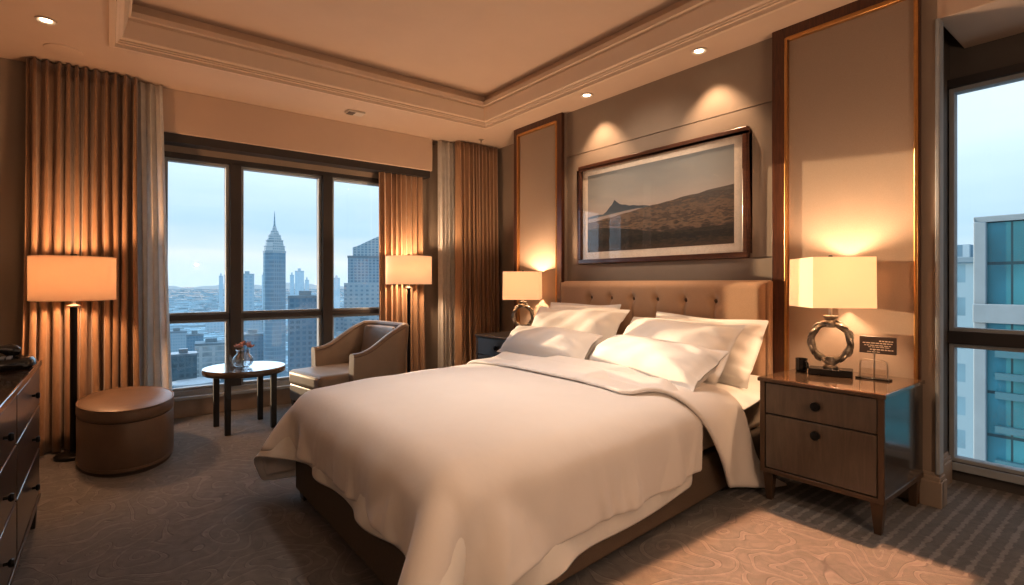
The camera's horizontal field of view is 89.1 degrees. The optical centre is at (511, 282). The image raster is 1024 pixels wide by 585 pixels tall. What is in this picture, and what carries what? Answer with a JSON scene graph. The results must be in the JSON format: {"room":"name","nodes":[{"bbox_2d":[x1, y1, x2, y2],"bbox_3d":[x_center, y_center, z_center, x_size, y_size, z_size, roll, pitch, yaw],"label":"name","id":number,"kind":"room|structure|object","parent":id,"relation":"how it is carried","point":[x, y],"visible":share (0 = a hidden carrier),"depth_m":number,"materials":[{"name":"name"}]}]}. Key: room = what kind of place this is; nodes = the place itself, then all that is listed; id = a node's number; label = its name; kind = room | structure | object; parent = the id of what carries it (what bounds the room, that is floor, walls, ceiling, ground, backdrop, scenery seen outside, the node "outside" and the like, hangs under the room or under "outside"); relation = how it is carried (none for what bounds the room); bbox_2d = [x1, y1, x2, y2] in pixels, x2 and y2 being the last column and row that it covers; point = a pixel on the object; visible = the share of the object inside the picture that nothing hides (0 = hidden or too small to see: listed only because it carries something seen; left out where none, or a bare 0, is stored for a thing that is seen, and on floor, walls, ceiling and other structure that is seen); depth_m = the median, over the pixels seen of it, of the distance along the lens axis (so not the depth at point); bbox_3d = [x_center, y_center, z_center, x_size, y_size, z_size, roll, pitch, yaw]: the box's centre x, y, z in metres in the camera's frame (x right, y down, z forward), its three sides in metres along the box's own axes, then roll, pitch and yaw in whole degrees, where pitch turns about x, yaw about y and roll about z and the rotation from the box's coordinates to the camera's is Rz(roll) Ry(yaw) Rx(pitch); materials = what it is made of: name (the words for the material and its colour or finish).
{"room":"hotel room","nodes":[
{"label":"hotel room","id":0,"kind":"room"},
{"bbox_2d":[0,57,437,369],"bbox_3d":[-2.303,-0.250,5.791,5.160,3.100,0.420,0,0,-38],"label":"wall","id":1,"kind":"structure","parent":0,"point":[12,72],"depth_m":4.21,"materials":[{"name":"paint"}]},
{"bbox_2d":[174,384,289,401],"bbox_3d":[-2.412,1.115,5.637,2.460,0.030,0.130,0,0,-38],"label":"trim","id":2,"kind":"structure","parent":1,"relation":"attached to","point":[235,392],"depth_m":5.22,"materials":[{"name":"brown wood"}]},
{"bbox_2d":[174,388,290,418],"bbox_3d":[-2.526,1.215,5.540,3.620,0.170,0.025,0,0,-38],"label":"baseboard","id":3,"kind":"structure","parent":1,"relation":"attached to","point":[195,407],"depth_m":5.23,"materials":[{"name":"wood"}]},
{"bbox_2d":[164,151,378,396],"bbox_3d":[-2.454,-0.080,5.693,2.360,2.368,0.150,0,0,-38],"label":"window","id":4,"kind":"structure","parent":1,"relation":"in","point":[233,317],"depth_m":5.40,"materials":[{"name":"metal"}]},
{"bbox_2d":[162,88,431,171],"bbox_3d":[-2.479,-1.600,5.471,3.610,0.400,0.190,0,0,-38],"label":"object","id":5,"kind":"structure","parent":1,"relation":"attached to","point":[184,113],"depth_m":5.45,"materials":[{"name":"paint"}]},
{"bbox_2d":[164,132,429,179],"bbox_3d":[-2.488,-1.360,5.483,3.570,0.080,0.160,0,0,-38],"label":"trim","id":6,"kind":"structure","parent":1,"relation":"attached to","point":[173,139],"depth_m":5.47,"materials":[{"name":"wood"}]},
{"bbox_2d":[379,172,424,372],"bbox_3d":[-1.340,-0.058,6.344,0.588,2.685,0.161,0,0,-38],"label":"curtain","id":7,"kind":"object","parent":1,"relation":"hanging from","point":[400,196],"visible":0.58,"depth_m":6.34,"materials":[{"name":"fabric"}]},
{"bbox_2d":[133,0,680,96],"bbox_3d":[-0.170,-2.152,3.041,3.430,0.055,4.860,0,0,-38],"label":"ceiling","id":8,"kind":"structure","parent":0,"point":[482,48],"depth_m":4.33,"materials":[{"name":"paint"}]},
{"bbox_2d":[0,0,856,148],"bbox_3d":[0.251,-2.050,2.659,5.570,0.500,8.500,0,0,-38],"label":"ceiling","id":9,"kind":"structure","parent":0,"point":[82,25],"depth_m":4.38,"materials":[{"name":"paint"}]},
{"bbox_2d":[34,16,56,25],"bbox_3d":[-3.189,-1.795,3.558,0.120,0.012,0.120,0,0,-38],"label":"recessed light","id":10,"kind":"object","parent":9,"relation":"in","point":[44,20],"visible":1,"depth_m":3.56,"materials":[{"name":"white plastic"}]},
{"bbox_2d":[43,43,83,57],"bbox_3d":[-3.466,-1.795,4.019,0.240,0.010,0.240,0,0,-38],"label":"ceiling speaker","id":11,"kind":"object","parent":9,"relation":"attached to","point":[64,50],"visible":1,"depth_m":4.00,"materials":[{"name":"paint"}]},
{"bbox_2d":[22,57,139,455],"bbox_3d":[-3.429,-0.250,4.174,0.740,3.071,0.563,0,0,-38],"label":"curtain","id":12,"kind":"object","parent":9,"relation":"hanging from","point":[81,131],"visible":0.79,"depth_m":4.25,"materials":[{"name":"fabric"}]},
{"bbox_2d":[137,81,171,390],"bbox_3d":[-3.210,-0.250,4.672,0.298,3.070,0.121,0,0,-38],"label":"sheer curtain","id":13,"kind":"object","parent":9,"relation":"hanging from","point":[153,293],"visible":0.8,"depth_m":4.66,"materials":[{"name":"fabric"}]},
{"bbox_2d":[345,109,364,116],"bbox_3d":[-1.652,-1.787,5.473,0.180,0.026,0.120,0,0,-38],"label":"ceiling detector","id":14,"kind":"object","parent":9,"relation":"attached to","point":[349,111],"visible":1,"depth_m":5.44,"materials":[{"name":"white plastic"}]},
{"bbox_2d":[438,141,454,367],"bbox_3d":[-0.807,-0.250,6.581,0.279,3.070,0.093,0,0,-38],"label":"sheer curtain","id":15,"kind":"object","parent":9,"relation":"hanging from","point":[446,150],"visible":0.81,"depth_m":6.56,"materials":[{"name":"fabric"}]},
{"bbox_2d":[109,0,801,128],"bbox_3d":[-0.170,-1.969,3.041,3.460,0.382,4.890,0,0,-38],"label":"trim","id":16,"kind":"structure","parent":9,"relation":"attached to","point":[683,24],"depth_m":4.45,"materials":[{"name":"paint"}]},
{"bbox_2d":[454,141,499,365],"bbox_3d":[-0.441,-0.250,6.711,0.643,3.070,0.194,0,0,-38],"label":"curtain","id":17,"kind":"object","parent":9,"relation":"hanging from","point":[476,166],"visible":0.84,"depth_m":6.65,"materials":[{"name":"fabric"}]},
{"bbox_2d":[581,93,592,97],"bbox_3d":[0.715,-1.795,4.977,0.120,0.012,0.120,0,0,-38],"label":"recessed light","id":18,"kind":"object","parent":9,"relation":"in","point":[584,95],"visible":1,"depth_m":4.98,"materials":[{"name":"white plastic"}]},
{"bbox_2d":[691,47,706,54],"bbox_3d":[1.449,-1.795,4.028,0.120,0.012,0.120,0,0,-38],"label":"recessed light","id":19,"kind":"object","parent":9,"relation":"in","point":[697,51],"visible":1,"depth_m":4.03,"materials":[{"name":"white plastic"}]},
{"bbox_2d":[12,403,1023,584],"bbox_3d":[0.251,1.330,2.659,5.570,0.060,8.500,0,0,-38],"label":"floor","id":20,"kind":"structure","parent":0,"point":[205,515],"depth_m":2.65,"materials":[{"name":"carpet"}]},
{"bbox_2d":[0,360,41,584],"bbox_3d":[-2.223,0.858,1.960,0.580,0.885,1.760,0,0,-38],"label":"dresser","id":21,"kind":"object","parent":20,"relation":"on","point":[20,495],"visible":1,"depth_m":2.15,"materials":[{"name":"brown wood"}]},
{"bbox_2d":[0,344,35,371],"bbox_3d":[-2.505,0.357,2.488,0.340,0.115,0.260,0,0,-38],"label":"telephone","id":22,"kind":"object","parent":21,"relation":"on","point":[11,360],"visible":1,"depth_m":2.52,"materials":[{"name":"black plastic"}]},
{"bbox_2d":[27,254,116,461],"bbox_3d":[-3.277,0.541,3.888,0.512,1.518,0.512,0,0,-38],"label":"floor lamp","id":23,"kind":"object","parent":20,"relation":"on","point":[73,278],"visible":0.94,"depth_m":3.73,"materials":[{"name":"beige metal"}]},
{"bbox_2d":[66,301,80,306],"bbox_3d":[-3.277,0.098,3.888,0.088,0.165,0.088,0,0,-38],"label":"socket","id":24,"kind":"object","parent":23,"relation":"attached to","point":[73,304],"depth_m":3.87,"materials":[{"name":"gold metal"}]},
{"bbox_2d":[75,386,173,477],"bbox_3d":[-2.881,1.073,3.890,0.590,0.454,1.010,0,0,-38],"label":"ottoman","id":25,"kind":"object","parent":20,"relation":"on","point":[121,431],"visible":1,"depth_m":3.54,"materials":[{"name":"leather"}]},
{"bbox_2d":[75,386,173,423],"bbox_3d":[-2.881,0.893,3.890,0.590,0.094,1.010,0,0,-38],"label":"cushion","id":26,"kind":"object","parent":25,"relation":"on","point":[130,404],"depth_m":3.66,"materials":[{"name":"leather"}]},
{"bbox_2d":[201,361,285,435],"bbox_3d":[-2.417,1.028,4.704,0.676,0.545,0.676,0,0,-38],"label":"side table","id":27,"kind":"object","parent":20,"relation":"on","point":[258,369],"visible":0.96,"depth_m":4.66,"materials":[{"name":"black wood"}]},
{"bbox_2d":[228,340,254,367],"bbox_3d":[-2.414,0.636,4.665,0.176,0.238,0.182,0,0,-6],"label":"vase","id":28,"kind":"object","parent":27,"relation":"on","point":[243,343],"visible":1,"depth_m":4.66,"materials":[{"name":"clear glass"}]},
{"bbox_2d":[289,320,408,404],"bbox_3d":[-1.631,0.859,5.314,0.869,0.882,1.031,0,0,43],"label":"armchair","id":29,"kind":"object","parent":20,"relation":"on","point":[368,348],"visible":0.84,"depth_m":5.20,"materials":[{"name":"leather"}]},
{"bbox_2d":[289,362,348,389],"bbox_3d":[-1.708,0.930,5.232,0.670,0.150,0.805,0,0,43],"label":"seat cushion","id":30,"kind":"object","parent":29,"relation":"on","point":[323,374],"depth_m":4.97,"materials":[{"name":"leather"}]},
{"bbox_2d":[385,254,431,372],"bbox_3d":[-1.203,0.483,6.060,0.532,1.633,0.532,0,0,-38],"label":"floor lamp","id":31,"kind":"object","parent":20,"relation":"on","point":[408,269],"visible":0.9,"depth_m":5.85,"materials":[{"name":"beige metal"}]},
{"bbox_2d":[475,331,510,358],"bbox_3d":[0.039,0.930,5.591,0.579,0.740,0.788,0,0,-38],"label":"nightstand","id":32,"kind":"object","parent":20,"relation":"on","point":[487,344],"visible":0.24,"depth_m":5.58,"materials":[{"name":"black wood"}]},
{"bbox_2d":[502,270,541,325],"bbox_3d":[0.117,0.211,5.595,0.388,0.698,0.388,0,0,7],"label":"table lamp","id":33,"kind":"object","parent":32,"relation":"on","point":[522,285],"visible":0.81,"depth_m":5.41,"materials":[{"name":"beige fabric"}]},
{"bbox_2d":[296,280,772,584],"bbox_3d":[0.171,0.640,3.584,2.875,1.320,2.398,0,0,-38],"label":"bed","id":34,"kind":"object","parent":20,"relation":"on","point":[710,299],"visible":0.3,"depth_m":3.56,"materials":[{"name":"fabric"}]},
{"bbox_2d":[254,356,692,584],"bbox_3d":[-0.205,0.922,2.964,1.987,0.649,2.376,0,0,-38],"label":"sheet","id":35,"kind":"object","parent":34,"relation":"on","point":[560,557],"visible":0.1,"depth_m":2.26,"materials":[{"name":"white fabric"}]},
{"bbox_2d":[261,352,702,584],"bbox_3d":[-0.220,0.879,3.024,1.998,0.630,2.372,0,0,-38],"label":"duvet","id":36,"kind":"object","parent":35,"relation":"on","point":[516,464],"visible":0.88,"depth_m":2.26,"materials":[{"name":"fabric"}]},
{"bbox_2d":[467,354,786,487],"bbox_3d":[0.615,0.924,3.820,1.136,0.713,2.208,0,0,-38],"label":"cover","id":37,"kind":"object","parent":36,"relation":"on","point":[720,412],"visible":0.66,"depth_m":3.11,"materials":[{"name":"fabric"}]},
{"bbox_2d":[561,282,765,426],"bbox_3d":[1.147,0.511,4.508,0.058,1.038,2.106,0,0,-38],"label":"headboard","id":38,"kind":"object","parent":34,"relation":"on","point":[710,300],"depth_m":4.20,"materials":[{"name":"fabric"}]},
{"bbox_2d":[587,359,759,409],"bbox_3d":[0.757,0.720,4.056,0.937,0.158,2.229,0,0,-38],"label":"fitted sheet","id":39,"kind":"object","parent":34,"relation":"on","point":[747,398],"visible":0.04,"depth_m":3.40,"materials":[{"name":"white fabric"}]},
{"bbox_2d":[497,325,602,359],"bbox_3d":[0.290,0.529,4.446,0.311,0.321,1.058,0,0,-38],"label":"pillow","id":40,"kind":"object","parent":39,"relation":"on","point":[545,341],"visible":0.78,"depth_m":4.24,"materials":[{"name":"fabric"}]},
{"bbox_2d":[531,306,629,359],"bbox_3d":[0.512,0.438,4.654,0.342,0.431,1.095,0,0,-40],"label":"pillow","id":41,"kind":"object","parent":39,"relation":"on","point":[599,321],"visible":0.45,"depth_m":4.47,"materials":[{"name":"fabric"}]},
{"bbox_2d":[550,302,620,308],"bbox_3d":[0.601,0.427,4.888,0.285,0.481,0.920,0,0,-41],"label":"pillow","id":42,"kind":"object","parent":39,"relation":"on","point":[553,304],"visible":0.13,"depth_m":4.95,"materials":[{"name":"fabric"}]},
{"bbox_2d":[589,335,728,391],"bbox_3d":[0.932,0.534,3.580,0.324,0.322,1.135,0,0,-26],"label":"pillow","id":43,"kind":"object","parent":39,"relation":"on","point":[684,365],"visible":0.72,"depth_m":3.28,"materials":[{"name":"fabric"}]},
{"bbox_2d":[623,317,745,385],"bbox_3d":[1.137,0.471,3.787,0.364,0.398,1.040,0,0,-32],"label":"pillow","id":44,"kind":"object","parent":39,"relation":"on","point":[709,336],"visible":0.48,"depth_m":3.55,"materials":[{"name":"fabric"}]},
{"bbox_2d":[656,311,768,388],"bbox_3d":[1.387,0.465,3.878,0.300,0.457,0.989,0,0,-35],"label":"pillow","id":45,"kind":"object","parent":39,"relation":"on","point":[740,363],"visible":0.27,"depth_m":3.53,"materials":[{"name":"fabric"}]},
{"bbox_2d":[757,369,924,535],"bbox_3d":[1.936,0.932,3.076,0.684,0.735,0.658,0,0,-38],"label":"nightstand","id":46,"kind":"object","parent":20,"relation":"on","point":[862,439],"visible":0.96,"depth_m":2.86,"materials":[{"name":"brown wood"}]},
{"bbox_2d":[795,357,808,371],"bbox_3d":[1.859,0.523,3.318,0.072,0.084,0.092,0,0,-38],"label":"mug","id":47,"kind":"object","parent":46,"relation":"on","point":[801,364],"visible":1,"depth_m":3.30,"materials":[{"name":"black ceramic"}]},
{"bbox_2d":[789,255,876,377],"bbox_3d":[1.956,0.197,3.193,0.348,0.736,0.348,0,0,7],"label":"table lamp","id":48,"kind":"object","parent":46,"relation":"on","point":[830,282],"visible":1,"depth_m":3.04,"materials":[{"name":"beige fabric"}]},
{"bbox_2d":[855,335,896,381],"bbox_3d":[2.126,0.440,3.040,0.062,0.250,0.190,0,0,-38],"label":"sign holder","id":49,"kind":"object","parent":46,"relation":"on","point":[867,344],"visible":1,"depth_m":3.05,"materials":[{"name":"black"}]},
{"bbox_2d":[497,0,936,471],"bbox_3d":[1.089,-0.250,5.316,0.615,3.100,5.320,0,0,-38],"label":"wall","id":50,"kind":"structure","parent":0,"point":[733,90],"depth_m":4.25,"materials":[{"name":"paint"}]},
{"bbox_2d":[514,112,563,328],"bbox_3d":[0.287,-0.253,5.818,0.049,3.106,0.825,0,0,-38],"label":"wall panel","id":51,"kind":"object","parent":50,"relation":"attached to","point":[539,145],"depth_m":5.79,"materials":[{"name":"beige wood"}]},
{"bbox_2d":[577,126,751,264],"bbox_3d":[1.241,-0.689,4.637,0.045,1.002,1.821,0,0,-38],"label":"framed picture","id":52,"kind":"object","parent":50,"relation":"attached to","point":[687,200],"visible":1,"depth_m":4.48,"materials":[{"name":"brown wood"}]},
{"bbox_2d":[588,144,733,251],"bbox_3d":[1.241,-0.693,4.637,0.002,0.769,1.557,0,0,-38],"label":"print","id":53,"kind":"object","parent":52,"relation":"attached to","point":[683,200],"depth_m":4.52},
{"bbox_2d":[772,0,920,503],"bbox_3d":[2.148,-0.251,3.411,0.049,3.102,0.860,0,0,-38],"label":"wall panel","id":54,"kind":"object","parent":50,"relation":"attached to","point":[846,79],"depth_m":3.36,"materials":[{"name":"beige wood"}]},
{"bbox_2d":[920,451,951,508],"bbox_3d":[2.645,1.204,3.218,0.578,0.199,0.152,0,0,-38],"label":"baseboard","id":55,"kind":"structure","parent":50,"relation":"attached to","point":[933,487],"depth_m":3.03,"materials":[{"name":"paint"}]},
{"bbox_2d":[935,18,942,474],"bbox_3d":[2.488,-0.210,3.027,0.080,2.640,0.023,0,0,-38],"label":"trim","id":56,"kind":"structure","parent":50,"relation":"attached to","point":[938,22],"depth_m":3.00,"materials":[{"name":"brown wood"}]},
{"bbox_2d":[943,26,948,453],"bbox_3d":[2.690,-0.250,3.306,0.520,3.100,0.030,0,0,-38],"label":"trim","id":57,"kind":"structure","parent":50,"relation":"attached to","point":[945,31],"depth_m":3.40,"materials":[{"name":"paint"}]},
{"bbox_2d":[949,32,1023,495],"bbox_3d":[3.894,-0.250,2.378,0.250,3.100,3.400,0,0,-38],"label":"wall","id":58,"kind":"structure","parent":0,"point":[1006,51],"depth_m":3.31,"materials":[{"name":"paint"}]},
{"bbox_2d":[937,0,1023,47],"bbox_3d":[3.731,-1.665,2.050,0.810,0.270,3.080,0,0,-38],"label":"ceiling","id":59,"kind":"structure","parent":58,"relation":"attached to","point":[971,23],"depth_m":3.02,"materials":[{"name":"paint"}]},
{"bbox_2d":[947,62,1023,485],"bbox_3d":[3.461,-0.055,2.742,0.150,2.558,1.905,0,0,-38],"label":"window","id":60,"kind":"structure","parent":58,"relation":"in","point":[958,337],"depth_m":3.38,"materials":[{"name":"metal"}]},
{"label":"outside","id":61,"kind":"structure","parent":0,"visible":0},
{"bbox_2d":[957,244,972,457],"bbox_3d":[43.258,28.881,51.137,9.800,64.838,12.800,0,0,-38],"label":"apartment block","id":62,"kind":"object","parent":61,"point":[965,251],"visible":0.11,"depth_m":46.92,"materials":[{"name":"white concrete"}]},
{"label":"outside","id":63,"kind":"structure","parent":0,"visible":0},
{"bbox_2d":[169,287,343,382],"bbox_3d":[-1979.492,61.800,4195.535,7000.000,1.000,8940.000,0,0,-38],"label":"ground","id":64,"kind":"structure","parent":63,"point":[175,290],"depth_m":2550.27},
{"bbox_2d":[170,328,186,351],"bbox_3d":[-274.120,49.042,425.499,14.759,24.515,14.727,0,0,-38],"label":"block","id":65,"kind":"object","parent":64,"relation":"on","point":[177,336],"visible":0.67,"depth_m":420.51,"materials":[{"name":"concrete"}]},
{"bbox_2d":[171,348,196,380],"bbox_3d":[-192.555,49.908,305.270,14.168,22.785,14.138,0,0,-38],"label":"block","id":66,"kind":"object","parent":64,"relation":"on","point":[183,362],"visible":0.76,"depth_m":300.38,"materials":[{"name":"concrete"}]},
{"bbox_2d":[186,330,203,350],"bbox_3d":[-234.392,48.215,384.492,12.114,26.169,12.089,0,0,-38],"label":"block","id":67,"kind":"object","parent":64,"relation":"on","point":[194,336],"visible":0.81,"depth_m":379.53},
{"bbox_2d":[172,377,220,387],"bbox_3d":[-182.884,58.200,300.000,26.520,6.200,24.480,0,0,-38],"label":"roof","id":68,"kind":"structure","parent":64,"relation":"on","point":[199,380],"depth_m":293.42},
{"bbox_2d":[194,338,224,376],"bbox_3d":[-194.951,48.523,337.915,21.439,25.554,21.397,0,0,-38],"label":"block","id":69,"kind":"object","parent":64,"relation":"on","point":[211,351],"visible":0.67,"depth_m":329.58,"materials":[{"name":"concrete"}]},
{"bbox_2d":[205,322,223,332],"bbox_3d":[-358.231,52.100,629.325,25.285,18.400,25.236,0,0,-38],"label":"block","id":70,"kind":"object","parent":64,"relation":"on","point":[210,327],"visible":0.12,"depth_m":618.75,"materials":[{"name":"concrete"}]},
{"bbox_2d":[219,273,222,306],"bbox_3d":[-729.296,18.650,1303.210,10.410,85.300,8.954,0,0,-38],"label":"tower","id":71,"kind":"structure","parent":64,"relation":"on","point":[220,276],"depth_m":1300.64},
{"bbox_2d":[224,275,224,305],"bbox_3d":[-716.773,17.400,1303.223,10.455,87.800,9.014,0,0,-38],"label":"tower","id":72,"kind":"structure","parent":64,"relation":"on","point":[224,275],"depth_m":1298.42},
{"bbox_2d":[243,271,253,310],"bbox_3d":[-246.156,25.158,483.935,12.776,72.285,11.124,0,0,-38],"label":"tower block","id":73,"kind":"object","parent":64,"relation":"on","point":[248,279],"visible":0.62,"depth_m":480.35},
{"bbox_2d":[243,329,262,379],"bbox_3d":[-167.676,45.667,336.646,18.195,31.265,18.164,0,0,-38],"label":"block","id":74,"kind":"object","parent":64,"relation":"on","point":[256,338],"visible":0.48,"depth_m":330.62,"materials":[{"name":"concrete"}]},
{"bbox_2d":[244,320,261,331],"bbox_3d":[-213.251,42.985,426.501,17.795,36.631,17.764,0,0,-38],"label":"block","id":75,"kind":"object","parent":64,"relation":"on","point":[253,324],"visible":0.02,"depth_m":420.51,"materials":[{"name":"blue concrete"}]},
{"bbox_2d":[168,283,343,288],"bbox_3d":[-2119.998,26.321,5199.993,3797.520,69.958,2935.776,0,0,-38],"label":"hills","id":76,"kind":"structure","parent":64,"relation":"on","point":[311,286],"depth_m":5199.70,"materials":[{"name":"blue"}]},
{"bbox_2d":[168,289,343,371],"bbox_3d":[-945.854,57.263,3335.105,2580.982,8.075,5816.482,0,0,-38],"label":"city sprawl","id":77,"kind":"structure","parent":64,"relation":"on","point":[191,306],"depth_m":1342.26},
{"bbox_2d":[262,275,262,307],"bbox_3d":[-622.440,17.400,1302.489,8.090,87.800,7.095,0,0,-38],"label":"tower","id":78,"kind":"structure","parent":64,"relation":"on","point":[262,275],"depth_m":1299.06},
{"bbox_2d":[263,211,285,378],"bbox_3d":[-150.721,7.804,330.000,12.576,106.992,12.576,0,0,-38],"label":"spired tower","id":79,"kind":"structure","parent":64,"relation":"on","point":[274,253],"depth_m":325.42,"materials":[{"name":"blue glass"}]},
{"bbox_2d":[290,272,293,294],"bbox_3d":[-551.433,17.400,1303.387,11.026,87.800,9.794,0,0,-38],"label":"tower","id":80,"kind":"structure","parent":64,"relation":"on","point":[291,275],"depth_m":1300.33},
{"bbox_2d":[295,268,303,294],"bbox_3d":[-534.382,12.400,1307.663,24.945,97.800,22.233,0,0,-38],"label":"tower","id":81,"kind":"structure","parent":64,"relation":"on","point":[299,275],"depth_m":1300.01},
{"bbox_2d":[288,291,316,375],"bbox_3d":[-109.908,32.744,277.437,21.467,57.112,20.851,0,0,-38],"label":"tower block","id":82,"kind":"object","parent":64,"relation":"on","point":[302,333],"visible":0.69,"depth_m":269.19,"materials":[{"name":"concrete"}]},
{"bbox_2d":[305,277,308,290],"bbox_3d":[-513.849,23.650,1303.422,11.146,75.300,9.967,0,0,-38],"label":"tower","id":83,"kind":"structure","parent":64,"relation":"on","point":[306,280],"depth_m":1300.33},
{"bbox_2d":[334,275,339,306],"bbox_3d":[-440.809,21.150,1306.100,19.896,80.300,18.023,0,0,-38],"label":"tower","id":84,"kind":"structure","parent":64,"relation":"on","point":[336,279],"depth_m":1300.64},
{"bbox_2d":[334,317,343,335],"bbox_3d":[-98.944,38.946,304.444,12.451,44.708,12.436,0,0,-38],"label":"block","id":85,"kind":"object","parent":64,"relation":"on","point":[338,321],"visible":0.14,"depth_m":299.21,"materials":[{"name":"concrete"}]},
{"bbox_2d":[352,317,368,325],"bbox_3d":[-80.868,40.158,286.062,17.080,42.285,17.061,0,0,-38],"label":"block","id":86,"kind":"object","parent":64,"relation":"on","point":[361,318],"visible":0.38,"depth_m":283.42,"materials":[{"name":"blue concrete"}]},
{"bbox_2d":[344,237,378,330],"bbox_3d":[-84.697,16.188,308.857,35.087,90.223,29.394,0,0,-38],"label":"tower block","id":87,"kind":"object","parent":64,"relation":"on","point":[361,289],"visible":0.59,"depth_m":297.68,"materials":[{"name":"blue concrete"}]},
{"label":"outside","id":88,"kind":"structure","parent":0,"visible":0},
{"bbox_2d":[973,213,1023,468],"bbox_3d":[50.190,26.923,18.545,18.500,68.754,47.950,0,0,-38],"label":"office building","id":89,"kind":"structure","parent":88,"point":[998,240],"depth_m":31.18,"materials":[{"name":"glass"}]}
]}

